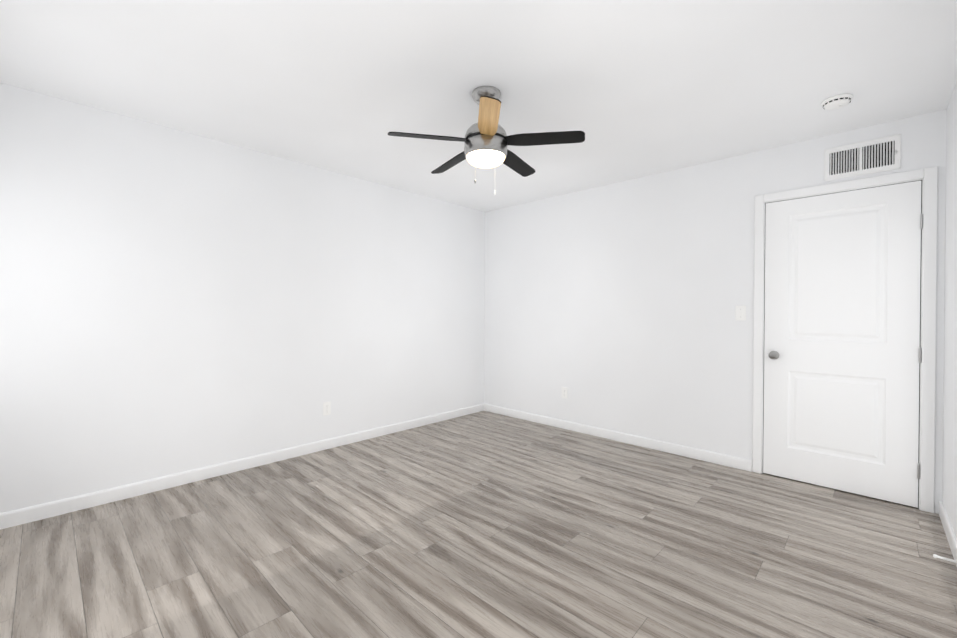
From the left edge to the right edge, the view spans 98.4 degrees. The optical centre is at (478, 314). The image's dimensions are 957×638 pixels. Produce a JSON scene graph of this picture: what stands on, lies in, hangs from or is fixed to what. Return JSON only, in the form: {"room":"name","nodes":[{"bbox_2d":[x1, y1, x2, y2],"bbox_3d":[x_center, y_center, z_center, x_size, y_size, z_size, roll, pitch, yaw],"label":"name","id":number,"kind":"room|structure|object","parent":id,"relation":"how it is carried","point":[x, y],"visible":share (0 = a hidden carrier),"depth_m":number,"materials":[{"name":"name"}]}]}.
{"room":"empty bedroom","nodes":[
{"label":"empty bedroom","id":0,"kind":"room"},
{"bbox_2d":[0,83,484,512],"bbox_3d":[-1.416,-0.045,3.604,0.120,2.440,4.440,1,0,44],"label":"wall","id":1,"kind":"structure","parent":0,"point":[173,301],"depth_m":2.92,"materials":[{"name":"paint"}]},
{"bbox_2d":[0,404,483,529],"bbox_3d":[-1.375,1.133,3.564,0.013,0.085,4.200,1,0,44],"label":"baseboard","id":2,"kind":"structure","parent":1,"relation":"attached to","point":[8,519],"depth_m":2.91,"materials":[{"name":"white paint"}]},
{"bbox_2d":[323,402,330,415],"bbox_3d":[-1.327,0.823,3.615,0.007,0.115,0.070,1,0,44],"label":"electrical outlet","id":3,"kind":"object","parent":1,"relation":"attached to","point":[326,408],"visible":1,"depth_m":3.61,"materials":[{"name":"white plastic"}]},
{"bbox_2d":[0,411,956,637],"bbox_3d":[-0.017,1.240,2.269,4.006,0.100,4.440,1,0,44],"label":"floor","id":4,"kind":"structure","parent":0,"point":[483,524],"depth_m":2.07,"materials":[{"name":"laminate"}]},
{"bbox_2d":[0,0,956,211],"bbox_3d":[-0.001,-1.300,2.258,4.006,0.100,4.440,1,0,44],"label":"ceiling","id":5,"kind":"structure","parent":0,"point":[632,89],"depth_m":2.14,"materials":[{"name":"paint"}]},
{"bbox_2d":[388,86,584,194],"bbox_3d":[0.042,-0.976,2.367,1.037,0.548,1.036,1,0,44],"label":"ceiling fan","id":6,"kind":"object","parent":5,"relation":"hanging from","point":[486,140],"visible":1,"depth_m":2.25,"materials":[{"name":"black wood"}]},
{"bbox_2d":[821,93,852,109],"bbox_3d":[2.064,-1.218,2.379,0.140,0.040,0.140,1,0,44],"label":"smoke detector","id":7,"kind":"object","parent":5,"relation":"attached to","point":[836,101],"visible":0.98,"depth_m":2.35,"materials":[{"name":"white plastic"}]},
{"bbox_2d":[484,109,946,513],"bbox_3d":[1.481,-0.028,3.828,3.766,2.440,0.120,1,0,44],"label":"wall","id":8,"kind":"structure","parent":0,"point":[612,307],"depth_m":3.67,"materials":[{"name":"paint"}]},
{"bbox_2d":[562,387,567,398],"bbox_3d":[0.895,0.812,4.297,0.070,0.115,0.007,1,0,44],"label":"electrical outlet","id":9,"kind":"object","parent":8,"relation":"attached to","point":[564,392],"visible":1,"depth_m":4.29,"materials":[{"name":"white plastic"}]},
{"bbox_2d":[484,403,751,471],"bbox_3d":[1.088,1.145,4.108,2.767,0.085,0.013,1,0,44],"label":"baseboard","id":10,"kind":"structure","parent":8,"relation":"attached to","point":[713,457],"depth_m":3.78,"materials":[{"name":"white paint"}]},
{"bbox_2d":[735,306,745,319],"bbox_3d":[2.035,-0.013,3.207,0.070,0.115,0.014,1,0,44],"label":"light switch","id":11,"kind":"object","parent":8,"relation":"attached to","point":[740,312],"visible":1,"depth_m":3.21,"materials":[{"name":"white plastic"}]},
{"bbox_2d":[763,181,922,507],"bbox_3d":[2.432,0.181,2.817,0.808,2.027,0.103,1,0,44],"label":"door","id":12,"kind":"structure","parent":8,"relation":"in","point":[842,353],"depth_m":2.79,"materials":[{"name":"white paint"}]},
{"bbox_2d":[752,167,937,512],"bbox_3d":[2.476,0.151,2.869,0.934,2.102,0.137,1,0,44],"label":"door frame","id":13,"kind":"structure","parent":8,"relation":"attached to","point":[927,178],"depth_m":2.55,"materials":[{"name":"white paint"}]},
{"bbox_2d":[824,134,900,180],"bbox_3d":[2.532,-1.034,2.736,0.372,0.219,0.012,1,0,44],"label":"air vent","id":14,"kind":"object","parent":8,"relation":"in","point":[868,156],"visible":1,"depth_m":2.73,"materials":[{"name":"white metal"}]},
{"bbox_2d":[942,82,956,537],"bbox_3d":[1.398,-0.015,0.923,0.120,2.440,4.440,1,0,44],"label":"wall","id":15,"kind":"structure","parent":0,"point":[949,485],"depth_m":2.28,"materials":[{"name":"paint"}]},
{"bbox_2d":[939,500,956,566],"bbox_3d":[1.343,1.162,0.974,0.013,0.085,4.200,1,0,44],"label":"baseboard","id":16,"kind":"structure","parent":15,"relation":"attached to","point":[952,540],"depth_m":2.20,"materials":[{"name":"white paint"}]},
{"bbox_2d":[933,554,956,562],"bbox_3d":[2.191,1.145,1.935,0.083,0.022,0.021,1,0,44],"label":"door stop","id":17,"kind":"object","parent":16,"relation":"attached to","point":[943,558],"visible":1,"depth_m":1.94,"materials":[{"name":"white plastic"}]}
]}

